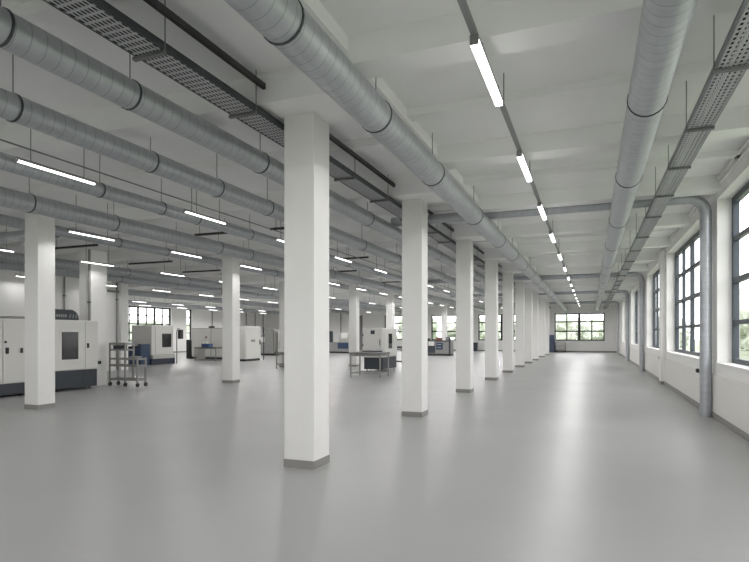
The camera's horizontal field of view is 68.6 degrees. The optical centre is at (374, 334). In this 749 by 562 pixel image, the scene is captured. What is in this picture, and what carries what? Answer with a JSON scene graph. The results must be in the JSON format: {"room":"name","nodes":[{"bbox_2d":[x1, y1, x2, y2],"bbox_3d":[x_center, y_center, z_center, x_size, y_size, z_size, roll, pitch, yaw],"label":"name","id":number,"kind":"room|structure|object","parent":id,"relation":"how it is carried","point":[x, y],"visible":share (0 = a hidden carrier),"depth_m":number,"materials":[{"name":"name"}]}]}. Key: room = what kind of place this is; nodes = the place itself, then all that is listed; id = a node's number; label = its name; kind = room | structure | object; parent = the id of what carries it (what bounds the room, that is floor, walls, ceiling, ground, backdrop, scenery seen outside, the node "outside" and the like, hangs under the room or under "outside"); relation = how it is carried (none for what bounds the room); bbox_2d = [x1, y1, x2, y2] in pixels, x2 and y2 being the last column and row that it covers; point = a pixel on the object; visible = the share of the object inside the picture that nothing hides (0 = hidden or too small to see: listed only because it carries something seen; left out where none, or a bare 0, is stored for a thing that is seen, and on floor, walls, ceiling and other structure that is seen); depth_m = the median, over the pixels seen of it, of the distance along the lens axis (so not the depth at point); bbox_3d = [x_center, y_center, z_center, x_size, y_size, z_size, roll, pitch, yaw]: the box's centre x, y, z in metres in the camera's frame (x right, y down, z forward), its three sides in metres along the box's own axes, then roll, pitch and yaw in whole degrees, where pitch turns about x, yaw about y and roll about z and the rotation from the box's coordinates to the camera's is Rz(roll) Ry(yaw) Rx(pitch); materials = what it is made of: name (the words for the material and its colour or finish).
{"room":"factory floor","nodes":[
{"label":"factory floor","id":0,"kind":"room"},
{"bbox_2d":[0,270,127,370],"bbox_3d":[-22.872,-0.700,16.750,15.160,4.600,24.400,0,0,22],"label":"wall","id":1,"kind":"structure","parent":0,"point":[12,288],"depth_m":22.74,"materials":[{"name":"paint"}]},
{"bbox_2d":[115,282,117,369],"bbox_3d":[-11.657,-0.545,24.864,0.070,4.250,0.100,0,0,22],"label":"pipe","id":2,"kind":"object","parent":1,"relation":"attached to","point":[116,299],"visible":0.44,"depth_m":24.84,"materials":[{"name":"metal"}]},
{"bbox_2d":[79,249,106,385],"bbox_3d":[-8.958,-0.535,17.502,0.500,4.270,0.600,0,0,22],"label":"column","id":3,"kind":"structure","parent":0,"point":[98,273],"depth_m":17.35,"materials":[{"name":"paint"}]},
{"bbox_2d":[87,249,90,320],"bbox_3d":[-8.885,-0.545,17.113,0.090,4.250,0.070,0,0,22],"label":"pipe","id":4,"kind":"object","parent":3,"relation":"attached to","point":[88,302],"visible":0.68,"depth_m":17.09,"materials":[{"name":"metal"}]},
{"bbox_2d":[128,299,266,350],"bbox_3d":[-19.169,-0.700,47.374,0.400,4.600,35.300,0,0,22],"label":"wall","id":5,"kind":"structure","parent":0,"point":[200,318],"depth_m":52.40,"materials":[{"name":"paint"}]},
{"bbox_2d":[128,306,169,341],"bbox_3d":[-19.755,-0.925,45.886,0.100,2.930,7.500,0,0,22],"label":"window","id":6,"kind":"structure","parent":5,"relation":"in","point":[154,315],"depth_m":46.51,"materials":[{"name":"black paint"}]},
{"bbox_2d":[187,309,190,339],"bbox_3d":[-17.519,-0.925,51.561,0.100,2.930,0.800,0,0,22],"label":"window","id":7,"kind":"structure","parent":5,"relation":"in","point":[189,317],"depth_m":51.83,"materials":[{"name":"black paint"}]},
{"bbox_2d":[0,350,748,561],"bbox_3d":[-6.093,1.700,29.110,37.920,0.200,60.300,0,0,22],"label":"floor","id":8,"kind":"structure","parent":0,"point":[562,456],"depth_m":6.49,"materials":[{"name":"grey concrete"}]},
{"bbox_2d":[0,316,24,395],"bbox_3d":[-10.348,0.550,13.498,1.450,2.100,4.330,0,0,22],"label":"enclosure","id":9,"kind":"object","parent":8,"relation":"on","point":[12,328],"visible":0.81,"depth_m":14.20,"materials":[{"name":"grey paint"}]},
{"bbox_2d":[0,316,24,318],"bbox_3d":[-9.854,-0.460,14.819,0.800,0.080,0.650,0,0,22],"label":"roof vent","id":10,"kind":"object","parent":9,"relation":"attached to","point":[4,317],"depth_m":14.59,"materials":[{"name":"metal"}]},
{"bbox_2d":[24,212,54,409],"bbox_3d":[-7.337,-0.535,12.054,0.418,4.270,0.418,0,0,22],"label":"column","id":11,"kind":"structure","parent":8,"relation":"on","point":[39,229],"depth_m":11.89,"materials":[{"name":"paint"}]},
{"bbox_2d":[55,309,97,391],"bbox_3d":[-9.278,0.424,16.220,1.445,2.351,1.460,0,0,22],"label":"machine","id":12,"kind":"object","parent":8,"relation":"on","point":[76,340],"visible":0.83,"depth_m":15.89,"materials":[{"name":"grey paint"}]},
{"bbox_2d":[55,309,78,319],"bbox_3d":[-9.254,-0.580,15.894,0.928,0.300,0.830,0,0,22],"label":"hood","id":13,"kind":"object","parent":12,"relation":"attached to","point":[60,314],"depth_m":15.71,"materials":[{"name":"grey paint"}]},
{"bbox_2d":[108,343,147,386],"bbox_3d":[-7.721,0.920,17.203,1.164,1.360,0.460,0,0,22],"label":"trolley","id":14,"kind":"object","parent":8,"relation":"on","point":[118,365],"visible":0.99,"depth_m":17.12,"materials":[{"name":"silver metal"}]},
{"bbox_2d":[110,358,144,359],"bbox_3d":[-7.725,0.745,17.194,1.160,0.050,0.370,0,0,22],"label":"shelf","id":15,"kind":"object","parent":14,"relation":"attached to","point":[110,358],"depth_m":17.00,"materials":[{"name":"silver metal"}]},
{"bbox_2d":[110,364,144,366],"bbox_3d":[-7.725,0.950,17.194,1.160,0.060,0.370,0,0,22],"label":"shelf","id":16,"kind":"object","parent":14,"relation":"attached to","point":[118,365],"depth_m":17.04,"materials":[{"name":"silver metal"}]},
{"bbox_2d":[110,377,144,380],"bbox_3d":[-7.725,1.380,17.194,1.160,0.060,0.370,0,0,22],"label":"shelf","id":17,"kind":"object","parent":14,"relation":"attached to","point":[116,378],"depth_m":17.06,"materials":[{"name":"silver metal"}]},
{"bbox_2d":[128,325,182,364],"bbox_3d":[-12.185,0.535,30.113,1.950,2.130,2.700,0,0,22],"label":"machining center","id":18,"kind":"object","parent":8,"relation":"on","point":[153,342],"visible":0.9,"depth_m":29.65,"materials":[{"name":"grey paint"}]},
{"bbox_2d":[186,340,192,358],"bbox_3d":[-12.450,0.975,37.569,0.390,1.250,0.820,0,0,22],"label":"locker","id":19,"kind":"object","parent":8,"relation":"on","point":[188,342],"visible":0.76,"depth_m":37.20,"materials":[{"name":"metal"}]},
{"bbox_2d":[192,326,221,358],"bbox_3d":[-10.588,0.500,37.236,3.200,2.200,1.575,0,0,22],"label":"enclosure","id":20,"kind":"object","parent":8,"relation":"on","point":[214,335],"visible":0.58,"depth_m":36.57,"materials":[{"name":"grey paint"}]},
{"bbox_2d":[194,347,221,360],"bbox_3d":[-10.208,1.170,33.902,1.650,0.860,0.800,0,0,22],"label":"desk","id":21,"kind":"object","parent":8,"relation":"on","point":[200,350],"visible":0.78,"depth_m":33.72,"materials":[{"name":"grey"}]},
{"bbox_2d":[222,255,239,382],"bbox_3d":[-4.815,-0.535,18.455,0.418,4.270,0.418,0,0,22],"label":"column","id":22,"kind":"structure","parent":8,"relation":"on","point":[230,265],"depth_m":18.29,"materials":[{"name":"paint"}]},
{"bbox_2d":[240,326,260,360],"bbox_3d":[-7.776,0.535,34.045,0.770,2.130,1.650,0,0,22],"label":"tall cabinet","id":23,"kind":"object","parent":8,"relation":"on","point":[250,336],"visible":0.95,"depth_m":33.61,"materials":[{"name":"white metal"}]},
{"bbox_2d":[261,329,278,355],"bbox_3d":[-8.158,0.560,43.498,1.230,2.080,1.440,0,0,22],"label":"machine","id":24,"kind":"object","parent":8,"relation":"on","point":[271,335],"visible":0.56,"depth_m":42.84,"materials":[{"name":"white paint"}]},
{"bbox_2d":[275,352,283,368],"bbox_3d":[-4.114,1.210,26.073,0.970,0.780,0.700,0,0,22],"label":"side table","id":25,"kind":"object","parent":8,"relation":"on","point":[279,353],"visible":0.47,"depth_m":25.93,"materials":[{"name":"grey"}]},
{"bbox_2d":[279,281,283,366],"bbox_3d":[-4.500,-0.535,27.574,0.418,4.270,0.418,0,0,22],"label":"column","id":26,"kind":"structure","parent":8,"relation":"on","point":[281,284],"depth_m":27.41,"materials":[{"name":"paint"}]},
{"bbox_2d":[257,91,354,469],"bbox_3d":[-0.744,-0.700,6.540,0.980,4.600,0.824,0,0,22],"label":"column","id":27,"kind":"structure","parent":8,"relation":"on","point":[306,119],"depth_m":6.61,"materials":[{"name":"paint"}]},
{"bbox_2d":[329,331,348,352],"bbox_3d":[-3.144,0.625,49.310,3.200,1.950,1.150,0,0,22],"label":"workstation","id":28,"kind":"object","parent":8,"relation":"on","point":[342,346],"visible":0.62,"depth_m":48.83,"materials":[{"name":"white metal"}]},
{"bbox_2d":[339,333,348,341],"bbox_3d":[-2.446,0.250,49.169,1.400,0.800,0.700,0,0,22],"label":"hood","id":29,"kind":"object","parent":28,"relation":"attached to","point":[343,337],"depth_m":48.84,"materials":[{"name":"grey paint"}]},
{"bbox_2d":[349,282,358,366],"bbox_3d":[-1.040,-0.535,28.038,0.418,4.270,0.418,0,0,22],"label":"column","id":30,"kind":"structure","parent":8,"relation":"on","point":[353,292],"depth_m":27.84,"materials":[{"name":"paint"}]},
{"bbox_2d":[349,352,389,377],"bbox_3d":[-0.184,1.130,21.085,1.300,0.940,1.000,0,0,22],"label":"steel table","id":31,"kind":"object","parent":8,"relation":"on","point":[359,354],"visible":0.98,"depth_m":20.80,"materials":[{"name":"grey metal"}]},
{"bbox_2d":[362,328,401,370],"bbox_3d":[0.605,0.650,24.859,1.600,1.900,2.300,0,0,22],"label":"machining center","id":32,"kind":"object","parent":8,"relation":"on","point":[374,339],"visible":0.72,"depth_m":24.07,"materials":[{"name":"grey paint"}]},
{"bbox_2d":[386,291,394,327],"bbox_3d":[0.958,-0.535,33.108,0.418,4.270,0.418,0,0,22],"label":"column","id":33,"kind":"structure","parent":8,"relation":"on","point":[390,298],"depth_m":32.94,"materials":[{"name":"paint"}]},
{"bbox_2d":[390,191,444,416],"bbox_3d":[0.894,-0.700,10.699,0.980,4.600,0.824,0,0,22],"label":"column","id":34,"kind":"structure","parent":8,"relation":"on","point":[414,205],"depth_m":10.77,"materials":[{"name":"paint"}]},
{"bbox_2d":[428,338,453,355],"bbox_3d":[4.913,0.910,43.105,2.380,1.380,1.190,0,0,22],"label":"workbench","id":35,"kind":"object","parent":8,"relation":"on","point":[441,347],"visible":0.69,"depth_m":42.49,"materials":[{"name":"grey metal"}]},
{"bbox_2d":[441,302,446,339],"bbox_3d":[5.742,-0.535,45.250,0.418,4.270,0.418,0,0,22],"label":"column","id":36,"kind":"structure","parent":8,"relation":"on","point":[443,308],"depth_m":45.06,"materials":[{"name":"paint"}]},
{"bbox_2d":[450,235,485,392],"bbox_3d":[2.661,-0.700,15.184,0.980,4.600,0.824,0,0,22],"label":"column","id":37,"kind":"structure","parent":8,"relation":"on","point":[464,244],"depth_m":15.27,"materials":[{"name":"paint"}]},
{"bbox_2d":[481,257,508,379],"bbox_3d":[4.311,-0.700,19.370,0.980,4.600,0.824,0,0,22],"label":"column","id":38,"kind":"structure","parent":8,"relation":"on","point":[491,264],"depth_m":19.45,"materials":[{"name":"paint"}]},
{"bbox_2d":[499,271,522,372],"bbox_3d":[5.850,-0.700,23.278,0.980,4.600,0.824,0,0,22],"label":"column","id":39,"kind":"structure","parent":8,"relation":"on","point":[508,276],"depth_m":23.36,"materials":[{"name":"paint"}]},
{"bbox_2d":[514,280,531,366],"bbox_3d":[7.390,-0.700,27.186,0.980,4.600,0.824,0,0,22],"label":"column","id":40,"kind":"structure","parent":8,"relation":"on","point":[519,285],"depth_m":27.26,"materials":[{"name":"paint"}]},
{"bbox_2d":[525,287,538,362],"bbox_3d":[8.856,-0.700,30.907,0.980,4.600,0.824,0,0,22],"label":"column","id":41,"kind":"structure","parent":8,"relation":"on","point":[528,290],"depth_m":30.97,"materials":[{"name":"paint"}]},
{"bbox_2d":[428,272,644,370],"bbox_3d":[6.740,-0.612,26.364,11.213,4.423,0.226,0,0,22],"label":"duct","id":42,"kind":"object","parent":8,"relation":"on","point":[639,276],"visible":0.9,"depth_m":24.36,"materials":[{"name":"grey metal"}]},
{"bbox_2d":[532,292,543,359],"bbox_3d":[10.286,-0.700,34.536,0.980,4.600,0.824,0,0,22],"label":"column","id":43,"kind":"structure","parent":8,"relation":"on","point":[535,295],"depth_m":34.62,"materials":[{"name":"paint"}]},
{"bbox_2d":[451,290,629,360],"bbox_3d":[10.516,-0.612,35.948,11.213,4.423,0.226,0,0,22],"label":"duct","id":44,"kind":"object","parent":8,"relation":"on","point":[625,292],"visible":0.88,"depth_m":33.93,"materials":[{"name":"grey metal"}]},
{"bbox_2d":[539,297,549,356],"bbox_3d":[12.228,-0.700,39.467,0.980,4.600,0.824,0,0,22],"label":"column","id":45,"kind":"structure","parent":8,"relation":"on","point":[541,300],"depth_m":39.53,"materials":[{"name":"paint"}]},
{"bbox_2d":[545,301,553,354],"bbox_3d":[13.841,-0.700,43.560,0.980,4.600,0.824,0,0,22],"label":"column","id":46,"kind":"structure","parent":8,"relation":"on","point":[546,302],"depth_m":43.60,"materials":[{"name":"paint"}]},
{"bbox_2d":[483,301,618,354],"bbox_3d":[14.878,-0.612,47.019,11.213,4.423,0.226,0,0,22],"label":"duct","id":47,"kind":"object","parent":8,"relation":"on","point":[580,302],"visible":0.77,"depth_m":45.18,"materials":[{"name":"metal"}]},
{"bbox_2d":[391,195,711,416],"bbox_3d":[3.523,-0.612,11.993,6.663,4.423,0.226,0,0,22],"label":"duct","id":48,"kind":"object","parent":8,"relation":"on","point":[705,211],"visible":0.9,"depth_m":10.75,"materials":[{"name":"grey metal"}]},
{"bbox_2d":[549,335,554,351],"bbox_3d":[16.567,0.800,51.271,0.480,1.600,0.850,0,0,22],"label":"cabinet","id":49,"kind":"object","parent":8,"relation":"on","point":[551,337],"visible":0.98,"depth_m":50.90,"materials":[{"name":"blue"}]},
{"bbox_2d":[555,342,565,351],"bbox_3d":[17.256,1.139,50.973,0.900,0.918,0.700,0,0,22],"label":"trolley","id":50,"kind":"object","parent":8,"relation":"on","point":[556,349],"visible":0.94,"depth_m":50.64,"materials":[{"name":"metal"}]},
{"bbox_2d":[0,0,748,309],"bbox_3d":[-6.038,-2.985,29.250,37.920,0.630,60.600,0,0,22],"label":"ceiling","id":51,"kind":"structure","parent":0,"point":[566,66],"depth_m":7.48,"materials":[{"name":"paint"}]},
{"bbox_2d":[15,129,95,184],"bbox_3d":[-4.400,-2.620,7.656,0.034,0.760,1.220,0,0,22],"label":"strip light","id":52,"kind":"object","parent":51,"relation":"hanging from","point":[17,159],"visible":0.78,"depth_m":7.53,"materials":[{"name":"white plastic"}]},
{"bbox_2d":[18,160,94,184],"bbox_3d":[-4.400,-2.253,7.656,0.034,0.026,1.180,0,0,22],"label":"diffuser","id":53,"kind":"object","parent":52,"relation":"attached to","point":[27,162],"depth_m":7.60,"materials":[{"name":"white plastic"}]},
{"bbox_2d":[55,232,97,248],"bbox_3d":[-8.924,-2.800,16.360,1.800,0.400,0.060,0,0,22],"label":"strut","id":54,"kind":"object","parent":51,"relation":"hanging from","point":[93,244],"visible":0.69,"depth_m":16.33,"materials":[{"name":"black metal"}]},
{"bbox_2d":[67,203,114,240],"bbox_3d":[-6.234,-2.585,12.140,0.034,0.830,1.220,0,0,22],"label":"strip light","id":55,"kind":"object","parent":51,"relation":"hanging from","point":[68,230],"visible":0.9,"depth_m":12.15,"materials":[{"name":"white"}]},
{"bbox_2d":[69,231,113,240],"bbox_3d":[-6.234,-2.183,12.140,0.034,0.026,1.180,0,0,22],"label":"diffuser","id":56,"kind":"object","parent":55,"relation":"attached to","point":[76,232],"depth_m":12.12,"materials":[{"name":"white plastic"}]},
{"bbox_2d":[80,260,113,266],"bbox_3d":[-8.383,-2.570,16.641,0.034,0.860,1.220,0,0,22],"label":"strip light","id":57,"kind":"object","parent":51,"relation":"hanging from","point":[84,261],"visible":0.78,"depth_m":16.60,"materials":[{"name":"white"}]},
{"bbox_2d":[128,258,172,264],"bbox_3d":[-8.152,-2.800,19.957,2.000,0.400,0.060,0,0,22],"label":"strut","id":58,"kind":"object","parent":51,"relation":"hanging from","point":[168,258],"visible":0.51,"depth_m":19.92,"materials":[{"name":"black metal"}]},
{"bbox_2d":[170,250,201,257],"bbox_3d":[-5.116,-2.585,14.978,0.034,0.830,1.220,0,0,22],"label":"strip light","id":59,"kind":"object","parent":51,"relation":"hanging from","point":[171,251],"visible":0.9,"depth_m":14.90,"materials":[{"name":"white"}]},
{"bbox_2d":[0,261,400,313],"bbox_3d":[-8.289,-2.611,29.975,0.358,0.779,59.700,0,0,22],"label":"air duct","id":60,"kind":"object","parent":51,"relation":"hanging from","point":[10,266],"visible":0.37,"depth_m":25.31,"materials":[{"name":"grey metal"}]},
{"bbox_2d":[0,251,401,310],"bbox_3d":[-6.335,-2.615,29.205,0.338,0.769,59.700,0,0,22],"label":"air duct","id":61,"kind":"object","parent":51,"relation":"hanging from","point":[14,257],"visible":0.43,"depth_m":22.46,"materials":[{"name":"grey metal"}]},
{"bbox_2d":[182,263,220,272],"bbox_3d":[-7.146,-2.800,22.646,1.900,0.400,0.060,0,0,22],"label":"strut","id":62,"kind":"object","parent":51,"relation":"hanging from","point":[185,271],"visible":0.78,"depth_m":22.68,"materials":[{"name":"black metal"}]},
{"bbox_2d":[128,300,278,313],"bbox_3d":[-15.717,-2.611,46.041,0.358,0.779,35.250,0,0,22],"label":"air duct","id":63,"kind":"object","parent":51,"relation":"hanging from","point":[159,304],"visible":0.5,"depth_m":46.22,"materials":[{"name":"grey metal"}]},
{"bbox_2d":[143,0,265,89],"bbox_3d":[-3.166,-2.842,1.457,0.040,0.065,10.390,0,0,22],"label":"ceiling track","id":64,"kind":"object","parent":51,"relation":"attached to","point":[157,5],"visible":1,"depth_m":5.29,"materials":[{"name":"black metal"}]},
{"bbox_2d":[183,188,225,224],"bbox_3d":[-3.245,-2.620,10.586,0.034,0.760,1.220,0,0,22],"label":"strip light","id":65,"kind":"object","parent":51,"relation":"hanging from","point":[191,212],"visible":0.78,"depth_m":10.49,"materials":[{"name":"white"}]},
{"bbox_2d":[184,211,225,224],"bbox_3d":[-3.245,-2.253,10.586,0.034,0.026,1.180,0,0,22],"label":"diffuser","id":66,"kind":"object","parent":65,"relation":"attached to","point":[189,212],"depth_m":10.57,"materials":[{"name":"white plastic"}]},
{"bbox_2d":[194,225,227,235],"bbox_3d":[-4.217,-2.800,14.258,1.100,0.400,0.060,0,0,22],"label":"strut","id":67,"kind":"object","parent":51,"relation":"hanging from","point":[211,233],"visible":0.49,"depth_m":14.26,"materials":[{"name":"black metal"}]},
{"bbox_2d":[0,214,455,309],"bbox_3d":[-2.055,-2.696,27.519,0.258,0.609,59.700,0,0,22],"label":"air duct","id":68,"kind":"object","parent":51,"relation":"hanging from","point":[5,220],"visible":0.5,"depth_m":15.81,"materials":[{"name":"grey metal"}]},
{"bbox_2d":[0,230,59,242],"bbox_3d":[-9.765,-2.500,14.165,4.305,0.290,0.290,0,0,22],"label":"duct","id":69,"kind":"object","parent":68,"relation":"attached to","point":[11,236],"visible":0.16,"depth_m":13.79,"materials":[{"name":"grey metal"}]},
{"bbox_2d":[128,289,348,313],"bbox_3d":[-8.925,-2.611,43.365,0.358,0.779,35.250,0,0,22],"label":"air duct","id":70,"kind":"object","parent":51,"relation":"hanging from","point":[130,292],"visible":0.56,"depth_m":35.83,"materials":[{"name":"grey metal"}]},
{"bbox_2d":[0,178,484,311],"bbox_3d":[0.261,-2.611,26.606,0.354,0.777,59.700,0,0,22],"label":"air duct","id":71,"kind":"object","parent":51,"relation":"hanging from","point":[9,198],"visible":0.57,"depth_m":12.39,"materials":[{"name":"grey metal"}]},
{"bbox_2d":[0,139,501,305],"bbox_3d":[2.410,-2.560,25.759,0.024,0.024,59.700,0,0,22],"label":"conduit","id":72,"kind":"object","parent":51,"relation":"hanging from","point":[0,139],"visible":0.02,"depth_m":9.43,"materials":[{"name":"silver metal"}]},
{"bbox_2d":[0,152,502,309],"bbox_3d":[2.066,-2.636,25.895,0.254,0.727,59.700,0,0,22],"label":"air duct","id":73,"kind":"object","parent":51,"relation":"hanging from","point":[7,162],"visible":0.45,"depth_m":10.03,"materials":[{"name":"grey metal"}]},
{"bbox_2d":[0,0,514,297],"bbox_3d":[5.039,-2.647,24.724,0.312,0.706,59.700,0,0,22],"label":"air duct","id":74,"kind":"object","parent":51,"relation":"hanging from","point":[19,37],"visible":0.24,"depth_m":5.64,"materials":[{"name":"grey metal"}]},
{"bbox_2d":[0,54,514,306],"bbox_3d":[3.825,-2.624,25.202,0.302,0.751,59.700,0,0,22],"label":"air duct","id":75,"kind":"object","parent":51,"relation":"hanging from","point":[17,109],"visible":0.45,"depth_m":7.37,"materials":[{"name":"grey metal"}]},
{"bbox_2d":[43,0,550,307],"bbox_3d":[5.660,-2.752,24.479,0.365,0.495,59.700,0,0,22],"label":"cable tray","id":76,"kind":"object","parent":51,"relation":"hanging from","point":[99,16],"visible":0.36,"depth_m":5.42,"materials":[{"name":"metal"}]},
{"bbox_2d":[329,133,394,186],"bbox_3d":[-0.289,-2.842,8.761,0.040,0.065,3.630,0,0,22],"label":"ceiling track","id":77,"kind":"object","parent":51,"relation":"attached to","point":[332,138],"visible":0.64,"depth_m":8.85,"materials":[{"name":"black metal"}]},
{"bbox_2d":[224,0,567,310],"bbox_3d":[7.072,-2.606,23.923,0.378,0.789,59.700,0,0,22],"label":"air duct","id":78,"kind":"object","parent":51,"relation":"hanging from","point":[286,25],"visible":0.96,"depth_m":5.30,"materials":[{"name":"grey metal"}]},
{"bbox_2d":[457,0,579,304],"bbox_3d":[8.244,-2.785,23.461,0.056,0.430,59.700,0,0,22],"label":"track","id":79,"kind":"object","parent":51,"relation":"hanging from","point":[463,5],"visible":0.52,"depth_m":6.40,"materials":[{"name":"grey metal"}]},
{"bbox_2d":[470,33,502,106],"bbox_3d":[1.107,-2.549,5.346,0.075,0.117,1.400,0,0,22],"label":"strip light","id":80,"kind":"object","parent":79,"relation":"hanging from","point":[477,46],"visible":1,"depth_m":5.15,"materials":[{"name":"white plastic"}]},
{"bbox_2d":[516,150,531,181],"bbox_3d":[2.272,-2.549,8.305,0.075,0.117,1.400,0,0,22],"label":"strip light","id":81,"kind":"object","parent":79,"relation":"hanging from","point":[519,154],"visible":1,"depth_m":8.12,"materials":[{"name":"white"}]},
{"bbox_2d":[537,202,546,219],"bbox_3d":[3.442,-2.549,11.273,0.075,0.117,1.400,0,0,22],"label":"strip light","id":82,"kind":"object","parent":79,"relation":"hanging from","point":[539,204],"visible":1,"depth_m":11.08,"materials":[{"name":"white"}]},
{"bbox_2d":[595,0,697,310],"bbox_3d":[9.602,-2.606,22.926,0.378,0.789,59.700,0,0,22],"label":"air duct","id":83,"kind":"object","parent":51,"relation":"hanging from","point":[664,25],"visible":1,"depth_m":5.23,"materials":[{"name":"grey metal"}]},
{"bbox_2d":[603,0,748,308],"bbox_3d":[10.200,-2.683,22.691,0.294,0.635,59.700,0,0,22],"label":"cable tray","id":84,"kind":"object","parent":51,"relation":"hanging from","point":[694,141],"visible":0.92,"depth_m":6.15,"materials":[{"name":"metal"}]},
{"bbox_2d":[267,305,616,350],"bbox_3d":[4.889,-0.700,57.081,37.250,4.600,0.400,0,0,22],"label":"wall","id":85,"kind":"structure","parent":0,"point":[610,344],"depth_m":52.21,"materials":[{"name":"paint"}]},
{"bbox_2d":[359,315,385,349],"bbox_3d":[-0.209,-0.250,58.805,3.200,3.700,0.110,0,0,22],"label":"door","id":86,"kind":"structure","parent":85,"relation":"in","point":[364,321],"depth_m":58.92,"materials":[{"name":"paint"}]},
{"bbox_2d":[431,315,455,340],"bbox_3d":[7.111,-0.720,56.104,2.800,2.640,0.290,0,0,22],"label":"window","id":87,"kind":"structure","parent":85,"relation":"in","point":[432,322],"depth_m":56.49,"materials":[{"name":"black paint"}]},
{"bbox_2d":[478,314,514,340],"bbox_3d":[12.488,-0.720,53.985,4.680,2.640,0.290,0,0,22],"label":"window","id":88,"kind":"structure","parent":85,"relation":"in","point":[479,322],"depth_m":54.62,"materials":[{"name":"black paint"}]},
{"bbox_2d":[397,349,616,352],"bbox_3d":[4.784,1.540,56.897,37.190,0.120,0.020,0,0,22],"label":"baseboard","id":89,"kind":"structure","parent":85,"relation":"attached to","point":[397,349],"depth_m":51.23,"materials":[{"name":"grey paint"}]},
{"bbox_2d":[555,313,604,341],"bbox_3d":[19.136,-0.720,51.366,4.490,2.640,0.290,0,0,22],"label":"window","id":90,"kind":"structure","parent":85,"relation":"in","point":[566,314],"depth_m":51.40,"materials":[{"name":"black paint"}]},
{"bbox_2d":[619,146,748,383],"bbox_3d":[11.309,-0.700,22.253,0.510,4.600,59.700,0,0,22],"label":"wall","id":91,"kind":"structure","parent":0,"point":[720,203],"depth_m":10.85,"materials":[{"name":"paint"}]},
{"bbox_2d":[632,290,637,345],"bbox_3d":[14.701,-1.025,30.752,0.370,3.150,5.000,0,0,22],"label":"window","id":92,"kind":"structure","parent":91,"relation":"in","point":[636,292],"depth_m":32.93,"materials":[{"name":"grey paint"}]},
{"bbox_2d":[646,269,658,350],"bbox_3d":[11.035,-1.025,21.448,0.370,3.150,5.000,0,0,22],"label":"window","id":93,"kind":"structure","parent":91,"relation":"in","point":[656,274],"depth_m":22.54,"materials":[{"name":"grey paint"}]},
{"bbox_2d":[665,230,699,359],"bbox_3d":[8.433,-1.025,14.842,0.370,3.150,5.800,0,0,22],"label":"window","id":94,"kind":"structure","parent":91,"relation":"in","point":[690,243],"depth_m":15.73,"materials":[{"name":"grey paint"}]},
{"bbox_2d":[619,354,748,441],"bbox_3d":[11.130,1.550,22.324,0.155,0.100,59.700,0,0,22],"label":"baseboard","id":95,"kind":"structure","parent":91,"relation":"attached to","point":[723,421],"depth_m":10.69,"materials":[{"name":"grey paint"}]},
{"bbox_2d":[621,345,748,433],"bbox_3d":[11.186,1.130,22.302,0.035,0.740,59.700,0,0,22],"label":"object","id":96,"kind":"structure","parent":91,"relation":"attached to","point":[730,397],"depth_m":10.59,"materials":[{"name":"paint"}]},
{"bbox_2d":[627,139,748,290],"bbox_3d":[11.175,-2.875,22.306,0.060,0.110,59.700,0,0,22],"label":"trim","id":97,"kind":"structure","parent":91,"relation":"attached to","point":[744,147],"depth_m":9.90,"materials":[{"name":"paint"}]},
{"bbox_2d":[715,182,748,370],"bbox_3d":[5.793,-1.025,8.143,0.370,3.150,5.000,0,0,22],"label":"window","id":98,"kind":"structure","parent":91,"relation":"in","point":[743,364],"depth_m":10.31,"materials":[{"name":"grey paint"}]},
{"label":"outside","id":99,"kind":"structure","parent":0,"visible":0},
{"bbox_2d":[500,340,748,359],"bbox_3d":[36.657,2.100,93.039,320.000,0.200,320.000,0,0,22],"label":"ground","id":100,"kind":"structure","parent":99,"point":[744,354],"depth_m":75.80,"materials":[{"name":"green plant"}]},
{"bbox_2d":[396,318,401,338],"bbox_3d":[7.150,-0.558,106.417,6.219,6.004,7.432,0,0,22],"label":"tree","id":101,"kind":"object","parent":100,"relation":"on","point":[399,326],"visible":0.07,"depth_m":105.31,"materials":[{"name":"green plant"}]},
{"bbox_2d":[401,318,438,338],"bbox_3d":[8.101,-0.780,96.912,6.540,5.900,9.189,0,0,22],"label":"tree","id":102,"kind":"object","parent":100,"relation":"on","point":[435,326],"visible":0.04,"depth_m":95.70,"materials":[{"name":"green plant"}]},
{"bbox_2d":[447,320,455,338],"bbox_3d":[16.458,-0.533,101.611,7.950,6.343,6.224,0,0,22],"label":"tree","id":103,"kind":"object","parent":100,"relation":"on","point":[450,326],"visible":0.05,"depth_m":100.53,"materials":[{"name":"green plant"}]},
{"bbox_2d":[480,318,500,340],"bbox_3d":[18.496,-0.410,92.192,6.532,5.402,8.539,0,0,22],"label":"tree","id":104,"kind":"object","parent":100,"relation":"on","point":[482,325],"visible":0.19,"depth_m":89.93,"materials":[{"name":"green plant"}]},
{"bbox_2d":[556,315,585,339],"bbox_3d":[29.617,-0.647,87.962,7.844,5.724,8.057,0,0,22],"label":"tree","id":105,"kind":"object","parent":100,"relation":"on","point":[571,326],"visible":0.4,"depth_m":85.33,"materials":[{"name":"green plant"}]},
{"bbox_2d":[576,318,602,339],"bbox_3d":[37.715,-0.323,93.599,7.067,5.273,5.900,0,0,22],"label":"tree","id":106,"kind":"object","parent":100,"relation":"on","point":[596,326],"visible":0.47,"depth_m":92.24,"materials":[{"name":"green plant"}]},
{"bbox_2d":[680,318,689,346],"bbox_3d":[47.768,-0.381,90.311,7.395,5.842,7.084,0,0,22],"label":"tree","id":107,"kind":"object","parent":100,"relation":"on","point":[687,331],"visible":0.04,"depth_m":88.40,"materials":[{"name":"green plant"}]},
{"bbox_2d":[740,290,748,344],"bbox_3d":[34.925,-1.468,45.004,9.613,7.405,8.097,0,0,29],"label":"tree","id":108,"kind":"object","parent":100,"relation":"on","point":[744,297],"visible":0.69,"depth_m":45.16,"materials":[{"name":"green plant"}]},
{"bbox_2d":[740,288,748,350],"bbox_3d":[38.843,-1.148,54.003,9.755,7.371,9.262,0,0,36],"label":"tree","id":109,"kind":"object","parent":100,"relation":"on","point":[744,343],"visible":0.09,"depth_m":53.41,"materials":[{"name":"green plant"}]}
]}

